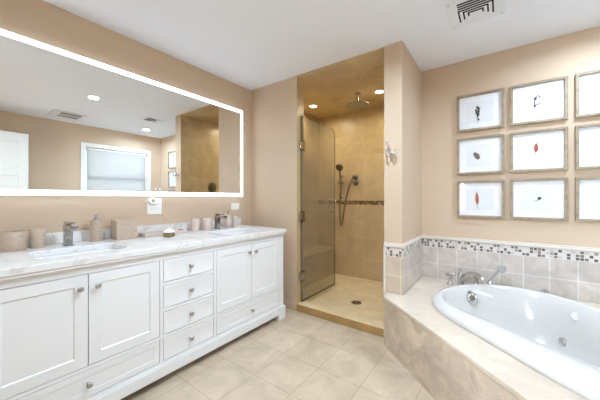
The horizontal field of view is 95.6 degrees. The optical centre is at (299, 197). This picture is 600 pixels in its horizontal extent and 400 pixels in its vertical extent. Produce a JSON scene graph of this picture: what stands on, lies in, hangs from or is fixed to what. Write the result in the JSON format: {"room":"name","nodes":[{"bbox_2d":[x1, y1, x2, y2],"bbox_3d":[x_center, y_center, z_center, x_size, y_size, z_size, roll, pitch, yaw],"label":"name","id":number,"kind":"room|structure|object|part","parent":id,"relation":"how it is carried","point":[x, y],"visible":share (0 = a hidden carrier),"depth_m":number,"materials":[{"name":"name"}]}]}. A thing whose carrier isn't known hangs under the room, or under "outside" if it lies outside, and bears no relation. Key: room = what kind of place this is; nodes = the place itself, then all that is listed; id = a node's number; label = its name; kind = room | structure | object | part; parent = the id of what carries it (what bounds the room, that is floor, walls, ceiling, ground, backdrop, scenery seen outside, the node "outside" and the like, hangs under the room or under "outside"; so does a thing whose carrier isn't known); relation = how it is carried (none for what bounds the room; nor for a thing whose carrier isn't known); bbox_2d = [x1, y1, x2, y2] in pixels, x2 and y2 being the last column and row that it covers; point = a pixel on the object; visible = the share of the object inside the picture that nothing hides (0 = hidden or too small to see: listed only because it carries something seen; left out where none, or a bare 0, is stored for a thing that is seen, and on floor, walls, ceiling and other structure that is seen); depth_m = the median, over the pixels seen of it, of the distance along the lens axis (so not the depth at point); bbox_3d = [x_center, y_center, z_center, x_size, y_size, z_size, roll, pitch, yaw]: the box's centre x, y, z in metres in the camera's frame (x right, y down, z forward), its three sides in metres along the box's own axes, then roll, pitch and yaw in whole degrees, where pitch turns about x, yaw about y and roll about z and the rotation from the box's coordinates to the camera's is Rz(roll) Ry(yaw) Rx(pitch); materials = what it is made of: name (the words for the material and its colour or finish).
{"room":"bathroom","nodes":[
{"label":"bathroom","id":0,"kind":"room"},
{"bbox_2d":[0,0,250,234],"bbox_3d":[-1.933,-0.053,1.575,0.120,2.500,7.490,0,0,36],"label":"wall","id":1,"kind":"structure","parent":0,"point":[41,21],"depth_m":2.12,"materials":[{"name":"beige paint"}]},
{"bbox_2d":[0,29,242,195],"bbox_3d":[-1.301,-0.513,2.305,0.032,0.990,2.115,0,0,36],"label":"mirror","id":2,"kind":"object","parent":1,"relation":"attached to","point":[71,124],"visible":1,"depth_m":2.04,"materials":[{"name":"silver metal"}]},
{"bbox_2d":[28,218,240,246],"bbox_3d":[-1.315,0.271,2.294,0.018,0.074,2.120,0,0,36],"label":"backsplash","id":3,"kind":"structure","parent":1,"relation":"attached to","point":[84,235],"depth_m":2.08,"materials":[{"name":"white stone"}]},
{"bbox_2d":[147,198,161,214],"bbox_3d":[-1.267,0.072,2.372,0.009,0.140,0.124,0,0,36],"label":"wall outlet","id":4,"kind":"object","parent":1,"relation":"attached to","point":[156,208],"visible":0.77,"depth_m":2.38,"materials":[{"name":"white plastic"}]},
{"bbox_2d":[148,197,156,204],"bbox_3d":[-1.267,0.025,2.339,0.030,0.066,0.066,0,0,36],"label":"plug","id":5,"kind":"object","parent":4,"relation":"attached to","point":[152,200],"visible":1,"depth_m":2.33,"materials":[{"name":"white plastic"}]},
{"bbox_2d":[156,202,159,209],"bbox_3d":[-1.251,0.072,2.390,0.004,0.068,0.034,0,0,36],"label":"receptacle","id":6,"kind":"object","parent":4,"relation":"attached to","point":[157,203],"depth_m":2.39,"materials":[{"name":"white plastic"}]},
{"bbox_2d":[231,203,238,209],"bbox_3d":[-0.735,0.097,3.096,0.010,0.076,0.116,0,0,36],"label":"switch plate","id":7,"kind":"object","parent":1,"relation":"attached to","point":[234,206],"visible":1,"depth_m":3.09,"materials":[{"name":"white plastic"}]},
{"bbox_2d":[251,76,302,302],"bbox_3d":[-0.277,-0.053,3.144,0.692,2.500,0.120,0,0,36],"label":"wall","id":8,"kind":"structure","parent":0,"point":[276,108],"depth_m":3.02,"materials":[{"name":"beige paint"}]},
{"bbox_2d":[283,299,296,310],"bbox_3d":[-0.316,1.157,3.091,0.692,0.080,0.012,0,0,36],"label":"baseboard","id":9,"kind":"structure","parent":8,"relation":"attached to","point":[288,304],"depth_m":2.93,"materials":[{"name":"beige paint"}]},
{"bbox_2d":[299,116,335,301],"bbox_3d":[0.223,0.118,3.221,0.134,2.012,0.775,0,0,36],"label":"shower door","id":10,"kind":"structure","parent":8,"relation":"attached to","point":[301,142],"depth_m":3.26,"materials":[{"name":"clear glass"}]},
{"bbox_3d":[0.402,0.097,3.464,0.134,0.168,0.018,0,0,36],"label":"pull handle","id":11,"kind":"part","parent":10,"relation":"part of","materials":[{"name":"silver metal"}]},
{"bbox_2d":[120,273,434,399],"bbox_3d":[-0.422,1.237,0.465,3.870,0.120,7.490,0,0,36],"label":"floor","id":12,"kind":"structure","parent":0,"point":[299,355],"depth_m":1.96,"materials":[{"name":"tile"}]},
{"bbox_2d":[0,231,284,399],"bbox_3d":[-1.034,0.770,2.081,0.690,0.853,2.102,0,0,36],"label":"vanity cabinet","id":13,"kind":"object","parent":12,"relation":"on","point":[106,330],"visible":0.98,"depth_m":1.59,"materials":[{"name":"white paint"}]},
{"bbox_3d":[-1.235,0.643,1.291,0.020,0.483,0.369,0,0,36],"label":"door","id":14,"kind":"part","parent":13,"relation":"part of","materials":[{"name":"white paint"}]},
{"bbox_3d":[-1.127,0.469,1.397,0.031,0.029,0.029,0,0,36],"label":"knob","id":15,"kind":"part","parent":13,"relation":"part of","materials":[{"name":"silver metal"}]},
{"bbox_3d":[-1.125,0.981,1.442,0.020,0.143,0.743,0,0,36],"label":"drawer","id":16,"kind":"part","parent":13,"relation":"part of","materials":[{"name":"white paint"}]},
{"bbox_3d":[-1.105,0.981,1.428,0.031,0.029,0.029,0,0,36],"label":"knob","id":17,"kind":"part","parent":13,"relation":"part of","materials":[{"name":"silver metal"}]},
{"bbox_3d":[-1.083,0.469,1.458,0.031,0.029,0.029,0,0,36],"label":"knob","id":18,"kind":"part","parent":13,"relation":"part of","materials":[{"name":"silver metal"}]},
{"bbox_3d":[-1.014,0.643,1.592,0.020,0.483,0.370,0,0,36],"label":"door","id":19,"kind":"part","parent":13,"relation":"part of","materials":[{"name":"white paint"}]},
{"bbox_3d":[-0.784,0.352,1.898,0.049,0.014,2.094,0,0,36],"label":"molding","id":20,"kind":"part","parent":13,"relation":"part of","materials":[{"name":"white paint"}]},
{"bbox_2d":[0,225,286,277],"bbox_3d":[-1.040,0.327,2.092,0.700,0.035,2.120,0,0,36],"label":"countertop","id":21,"kind":"structure","parent":13,"relation":"on","point":[21,262],"depth_m":1.71,"materials":[{"name":"white stone"}]},
{"bbox_2d":[0,230,27,252],"bbox_3d":[-1.705,0.253,1.606,0.136,0.112,0.136,0,0,36],"label":"canister","id":22,"kind":"object","parent":21,"relation":"on","point":[12,240],"visible":1,"depth_m":1.57,"materials":[{"name":"beige plastic"}]},
{"bbox_2d":[29,228,45,248],"bbox_3d":[-1.637,0.250,1.699,0.076,0.118,0.076,0,0,36],"label":"tumbler","id":23,"kind":"object","parent":21,"relation":"on","point":[37,236],"visible":1,"depth_m":1.67,"materials":[{"name":"beige plastic"}]},
{"bbox_2d":[62,221,77,245],"bbox_3d":[-1.470,0.231,1.741,0.151,0.156,0.052,0,0,36],"label":"sink faucet","id":24,"kind":"object","parent":21,"relation":"on","point":[68,228],"visible":1,"depth_m":1.75,"materials":[{"name":"silver metal"}]},
{"bbox_3d":[-1.485,0.164,1.752,0.109,0.021,0.040,0,0,36],"label":"lever","id":25,"kind":"part","parent":24,"relation":"part of","materials":[{"name":"silver metal"}]},
{"bbox_3d":[-1.469,0.189,1.740,0.148,0.032,0.045,0,0,36],"label":"spout","id":26,"kind":"part","parent":24,"relation":"part of","materials":[{"name":"silver metal"}]},
{"bbox_2d":[90,214,101,241],"bbox_3d":[-1.456,0.210,1.944,0.072,0.198,0.072,0,0,16],"label":"soap dispenser","id":27,"kind":"object","parent":21,"relation":"on","point":[95,224],"visible":1,"depth_m":1.92,"materials":[{"name":"beige ceramic"}]},
{"bbox_2d":[111,219,136,240],"bbox_3d":[-1.336,0.236,2.067,0.136,0.146,0.136,0,0,40],"label":"tissue box","id":28,"kind":"object","parent":21,"relation":"on","point":[121,229],"visible":1,"depth_m":2.02,"materials":[{"name":"beige plastic"}]},
{"bbox_2d":[138,229,186,237],"bbox_3d":[-1.153,0.294,2.299,0.130,0.030,0.350,0,0,36],"label":"tray","id":29,"kind":"object","parent":21,"relation":"on","point":[177,231],"visible":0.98,"depth_m":2.22,"materials":[{"name":"beige ceramic"}]},
{"bbox_2d":[163,226,174,236],"bbox_3d":[-1.049,0.267,2.179,0.092,0.085,0.092,0,0,36],"label":"perfume warmer","id":30,"kind":"object","parent":21,"relation":"on","point":[169,232],"visible":0.98,"depth_m":2.15,"materials":[{"name":"gold metal"}]},
{"bbox_3d":[-1.049,0.250,2.179,0.092,0.052,0.092,0,0,36],"label":"lid","id":31,"kind":"part","parent":30,"relation":"part of","materials":[{"name":"white ceramic"}]},
{"bbox_2d":[191,218,198,230],"bbox_3d":[-0.986,0.252,2.560,0.074,0.115,0.074,0,0,36],"label":"tumbler","id":32,"kind":"object","parent":21,"relation":"on","point":[194,221],"visible":0.99,"depth_m":2.53,"materials":[{"name":"beige ceramic"}]},
{"bbox_2d":[202,218,211,229],"bbox_3d":[-0.910,0.253,2.654,0.092,0.112,0.092,0,0,36],"label":"canister","id":33,"kind":"object","parent":21,"relation":"on","point":[206,222],"visible":0.98,"depth_m":2.62,"materials":[{"name":"beige ceramic"}]},
{"bbox_2d":[214,218,220,228],"bbox_3d":[-0.823,0.250,2.714,0.052,0.118,0.052,0,0,36],"label":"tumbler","id":34,"kind":"object","parent":21,"relation":"on","point":[217,220],"depth_m":2.70,"materials":[{"name":"clear glass"}]},
{"bbox_2d":[214,213,226,228],"bbox_3d":[-0.783,0.231,2.685,0.151,0.156,0.052,0,0,36],"label":"sink faucet","id":35,"kind":"object","parent":21,"relation":"on","point":[217,216],"visible":1,"depth_m":2.69,"materials":[{"name":"silver metal"}]},
{"bbox_3d":[-0.782,0.189,2.684,0.148,0.032,0.045,0,0,36],"label":"spout","id":36,"kind":"part","parent":35,"relation":"part of","materials":[{"name":"silver metal"}]},
{"bbox_2d":[225,211,230,227],"bbox_3d":[-0.751,0.220,2.855,0.071,0.178,0.062,0,0,26],"label":"soap dispenser","id":37,"kind":"object","parent":21,"relation":"on","point":[228,219],"visible":1,"depth_m":2.83,"materials":[{"name":"beige ceramic"}]},
{"bbox_2d":[232,216,237,226],"bbox_3d":[-0.699,0.253,2.933,0.062,0.112,0.062,0,0,36],"label":"tumbler","id":38,"kind":"object","parent":21,"relation":"on","point":[234,218],"visible":1,"depth_m":2.91,"materials":[{"name":"beige ceramic"}]},
{"bbox_3d":[-0.777,0.981,1.915,0.020,0.143,0.377,0,0,36],"label":"drawer","id":39,"kind":"part","parent":13,"relation":"part of","materials":[{"name":"white paint"}]},
{"bbox_3d":[-0.777,0.811,1.915,0.020,0.143,0.377,0,0,36],"label":"drawer","id":40,"kind":"part","parent":13,"relation":"part of","materials":[{"name":"white paint"}]},
{"bbox_3d":[-0.777,0.642,1.915,0.020,0.143,0.377,0,0,36],"label":"drawer","id":41,"kind":"part","parent":13,"relation":"part of","materials":[{"name":"white paint"}]},
{"bbox_3d":[-0.777,0.473,1.915,0.020,0.143,0.377,0,0,36],"label":"drawer","id":42,"kind":"part","parent":13,"relation":"part of","materials":[{"name":"white paint"}]},
{"bbox_3d":[-0.540,0.643,2.238,0.020,0.483,0.365,0,0,36],"label":"door","id":43,"kind":"part","parent":13,"relation":"part of","materials":[{"name":"white paint"}]},
{"bbox_3d":[-0.431,0.981,2.386,0.020,0.143,0.732,0,0,36],"label":"drawer","id":44,"kind":"part","parent":13,"relation":"part of","materials":[{"name":"white paint"}]},
{"bbox_3d":[-0.322,0.643,2.535,0.020,0.483,0.363,0,0,36],"label":"door","id":45,"kind":"part","parent":13,"relation":"part of","materials":[{"name":"white paint"}]},
{"bbox_2d":[303,245,335,287],"bbox_3d":[0.045,0.972,3.801,0.328,0.410,1.316,0,0,36],"label":"shower bench","id":46,"kind":"object","parent":12,"relation":"on","point":[318,261],"visible":0.46,"depth_m":3.88,"materials":[{"name":"tile"}]},
{"bbox_2d":[297,301,383,336],"bbox_3d":[0.390,1.159,2.649,0.968,0.075,0.128,0,0,36],"label":"shower curb","id":47,"kind":"object","parent":12,"relation":"on","point":[368,325],"visible":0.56,"depth_m":2.59,"materials":[{"name":"beige stone"}]},
{"bbox_2d":[351,300,361,304],"bbox_3d":[0.634,1.175,3.058,0.116,0.005,0.116,0,0,36],"label":"shower drain","id":48,"kind":"object","parent":12,"relation":"on","point":[355,302],"visible":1,"depth_m":3.05,"materials":[{"name":"silver metal"}]},
{"bbox_2d":[383,272,599,399],"bbox_3d":[1.170,0.941,1.239,1.957,0.513,2.594,0,0,36],"label":"tub surround","id":49,"kind":"object","parent":12,"relation":"on","point":[448,360],"depth_m":1.55,"materials":[{"name":"tile"}]},
{"bbox_3d":[1.380,0.741,2.504,0.075,0.113,0.075,0,0,36],"label":"tub faucet handle","id":50,"kind":"part","parent":49,"relation":"part of","materials":[{"name":"silver metal"}]},
{"bbox_3d":[0.953,1.010,0.963,0.117,0.375,2.732,0,0,-9],"label":"panel","id":51,"kind":"part","parent":49,"relation":"part of","materials":[{"name":"tile"}]},
{"bbox_2d":[457,268,487,285],"bbox_3d":[1.497,0.716,2.374,0.064,0.162,0.320,0,0,-9],"label":"tub spout","id":52,"kind":"object","parent":49,"relation":"on","point":[461,277],"visible":0.98,"depth_m":2.40,"materials":[{"name":"silver metal"}]},
{"bbox_3d":[1.477,0.722,2.501,0.064,0.150,0.064,0,0,36],"label":"spout","id":53,"kind":"part","parent":52,"relation":"part of","materials":[{"name":"silver metal"}]},
{"bbox_3d":[1.602,0.741,2.477,0.075,0.113,0.075,0,0,36],"label":"tub faucet handle","id":54,"kind":"part","parent":49,"relation":"part of","materials":[{"name":"silver metal"}]},
{"bbox_2d":[432,284,599,399],"bbox_3d":[1.566,0.943,1.560,1.098,0.424,1.710,0,0,-9],"label":"bathtub","id":55,"kind":"object","parent":49,"relation":"in","point":[558,337],"visible":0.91,"depth_m":1.93,"materials":[{"name":"white ceramic"}]},
{"bbox_2d":[487,265,506,284],"bbox_3d":[1.686,0.660,2.343,0.056,0.180,0.146,0,0,-39],"label":"shower","id":56,"kind":"object","parent":55,"relation":"on","point":[500,269],"visible":0.98,"depth_m":2.31,"materials":[{"name":"silver metal"}]},
{"bbox_2d":[303,112,318,248],"bbox_3d":[-0.109,-0.053,3.914,0.050,2.500,1.320,0,0,36],"label":"wall","id":57,"kind":"structure","parent":0,"point":[310,128],"depth_m":4.24,"materials":[{"name":"tile"}]},
{"bbox_2d":[43,0,599,117],"bbox_3d":[-0.422,-1.349,0.465,3.870,0.108,7.490,0,0,36],"label":"ceiling","id":58,"kind":"structure","parent":0,"point":[251,45],"depth_m":2.15,"materials":[{"name":"paint"}]},
{"bbox_2d":[308,104,317,107],"bbox_3d":[0.186,-1.292,3.834,0.138,0.006,0.138,0,0,36],"label":"recessed light","id":59,"kind":"object","parent":58,"relation":"in","point":[312,105],"visible":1,"depth_m":3.83,"materials":[{"name":"white paint"}]},
{"bbox_2d":[345,92,369,109],"bbox_3d":[0.713,-1.215,3.360,0.300,0.160,0.300,0,0,36],"label":"shower head","id":60,"kind":"object","parent":58,"relation":"attached to","point":[355,105],"visible":1,"depth_m":3.34},
{"bbox_2d":[374,89,383,93],"bbox_3d":[0.967,-1.292,3.310,0.138,0.006,0.138,0,0,36],"label":"recessed light","id":61,"kind":"object","parent":58,"relation":"in","point":[380,91],"visible":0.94,"depth_m":3.30,"materials":[{"name":"white paint"}]},
{"bbox_2d":[445,0,504,29],"bbox_3d":[1.208,-1.298,1.873,0.330,0.008,0.330,0,0,36],"label":"ceiling vent","id":62,"kind":"object","parent":58,"relation":"in","point":[460,13],"visible":1,"depth_m":1.89,"materials":[{"name":"metal"}]},
{"bbox_2d":[319,105,383,281],"bbox_3d":[0.954,-0.053,4.027,1.630,2.500,0.120,0,0,36],"label":"wall","id":63,"kind":"structure","parent":0,"point":[359,135],"depth_m":4.05,"materials":[{"name":"tile"}]},
{"bbox_2d":[336,164,342,198],"bbox_3d":[0.597,-0.246,4.107,0.118,0.527,0.168,0,0,7],"label":"shower","id":64,"kind":"object","parent":63,"relation":"attached to","point":[339,167],"visible":0.99,"depth_m":4.07,"materials":[{"name":"silver metal"}]},
{"bbox_2d":[339,177,353,225],"bbox_3d":[0.692,0.055,4.046,0.253,0.726,0.033,0,0,39],"label":"shower hose","id":65,"kind":"object","parent":64,"relation":"hanging from","point":[353,177],"visible":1,"depth_m":4.09,"materials":[{"name":"silver metal"}]},
{"bbox_2d":[352,174,358,185],"bbox_3d":[0.808,-0.269,4.005,0.090,0.178,0.088,0,0,36],"label":"shower diverter","id":66,"kind":"object","parent":63,"relation":"attached to","point":[355,182],"visible":0.98,"depth_m":4.01,"materials":[{"name":"silver metal"}]},
{"bbox_2d":[384,40,421,294],"bbox_3d":[1.245,-0.053,2.920,0.150,2.500,1.560,0,0,36],"label":"wall pier","id":67,"kind":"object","parent":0,"point":[402,74],"visible":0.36,"depth_m":2.32,"materials":[{"name":"beige paint"}]},
{"bbox_2d":[383,245,385,293],"bbox_3d":[0.725,0.612,2.329,0.024,0.410,0.024,0,0,36],"label":"trim","id":68,"kind":"structure","parent":67,"relation":"attached to","point":[384,247],"depth_m":2.32,"materials":[{"name":"tile"}]},
{"bbox_2d":[385,142,395,157],"bbox_3d":[0.759,-0.403,2.264,0.090,0.136,0.072,0,0,36],"label":"robe hook","id":69,"kind":"object","parent":67,"relation":"attached to","point":[392,154],"visible":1,"depth_m":2.26,"materials":[{"name":"silver metal"}]},
{"bbox_2d":[386,247,402,294],"bbox_3d":[0.789,0.614,2.280,0.148,0.406,0.010,0,0,36],"label":"trim","id":70,"kind":"structure","parent":67,"relation":"attached to","point":[394,256],"depth_m":2.27,"materials":[{"name":"tile"}]},
{"bbox_2d":[422,26,599,247],"bbox_3d":[2.082,-0.053,2.268,1.970,2.500,0.120,0,0,36],"label":"wall","id":71,"kind":"structure","parent":0,"point":[570,54],"depth_m":2.42,"materials":[{"name":"beige paint"}]},
{"bbox_2d":[384,235,422,247],"bbox_3d":[0.986,0.395,2.549,0.170,0.032,0.696,0,0,36],"label":"trim","id":72,"kind":"structure","parent":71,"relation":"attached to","point":[404,245],"depth_m":2.30,"materials":[{"name":"stone"}]},
{"bbox_2d":[403,239,421,294],"bbox_3d":[1.052,0.614,2.522,0.010,0.406,0.690,0,0,36],"label":"trim","id":73,"kind":"structure","parent":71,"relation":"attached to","point":[412,254],"depth_m":2.45,"materials":[{"name":"tile"}]},
{"bbox_2d":[457,88,503,132],"bbox_3d":[1.647,-0.795,2.494,0.362,0.344,0.028,0,0,36],"label":"picture frame","id":74,"kind":"object","parent":71,"relation":"attached to","point":[484,110],"visible":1,"depth_m":2.49,"materials":[{"name":"white paper"}]},
{"bbox_2d":[457,133,503,174],"bbox_3d":[1.647,-0.393,2.494,0.362,0.344,0.028,0,0,36],"label":"picture frame","id":75,"kind":"object","parent":71,"relation":"attached to","point":[478,154],"visible":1,"depth_m":2.49,"materials":[{"name":"white paper"}]},
{"bbox_2d":[457,179,503,218],"bbox_3d":[1.647,0.009,2.494,0.362,0.344,0.028,0,0,36],"label":"picture frame","id":76,"kind":"object","parent":71,"relation":"attached to","point":[475,198],"visible":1,"depth_m":2.49,"materials":[{"name":"white paper"}]},
{"bbox_2d":[422,238,599,303],"bbox_3d":[1.999,0.614,2.248,1.840,0.406,0.010,0,0,36],"label":"tile backsplash","id":77,"kind":"structure","parent":71,"relation":"attached to","point":[570,274],"depth_m":2.32,"materials":[{"name":"tile"}]},
{"bbox_2d":[423,235,599,252],"bbox_3d":[1.996,0.395,2.244,1.840,0.032,0.020,0,0,36],"label":"trim","id":78,"kind":"structure","parent":71,"relation":"attached to","point":[575,248],"depth_m":2.33,"materials":[{"name":"tile"}]},
{"bbox_2d":[510,75,567,126],"bbox_3d":[1.971,-0.795,2.256,0.362,0.344,0.028,0,0,36],"label":"picture frame","id":79,"kind":"object","parent":71,"relation":"attached to","point":[546,100],"visible":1,"depth_m":2.25,"materials":[{"name":"white paper"}]},
{"bbox_2d":[510,126,567,172],"bbox_3d":[1.971,-0.393,2.256,0.362,0.344,0.028,0,0,36],"label":"picture frame","id":80,"kind":"object","parent":71,"relation":"attached to","point":[541,149],"visible":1,"depth_m":2.25,"materials":[{"name":"white paper"}]},
{"bbox_2d":[510,177,567,220],"bbox_3d":[1.971,0.009,2.256,0.362,0.344,0.028,0,0,36],"label":"picture frame","id":81,"kind":"object","parent":71,"relation":"attached to","point":[533,198],"visible":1,"depth_m":2.25,"materials":[{"name":"white paper"}]},
{"bbox_2d":[575,69,599,118],"bbox_3d":[2.296,-0.795,2.017,0.362,0.344,0.028,0,0,36],"label":"picture frame","id":82,"kind":"object","parent":71,"relation":"attached to","point":[587,84],"visible":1,"depth_m":2.09,"materials":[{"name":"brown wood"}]},
{"bbox_2d":[575,123,599,169],"bbox_3d":[2.296,-0.393,2.017,0.362,0.344,0.028,0,0,36],"label":"picture frame","id":83,"kind":"object","parent":71,"relation":"attached to","point":[587,136],"visible":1,"depth_m":2.09,"materials":[{"name":"white paper"}]},
{"bbox_2d":[575,176,599,221],"bbox_3d":[2.296,0.009,2.017,0.362,0.344,0.028,0,0,36],"label":"picture frame","id":84,"kind":"object","parent":71,"relation":"attached to","point":[587,189],"visible":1,"depth_m":2.09,"materials":[{"name":"brown wood"}]}
]}

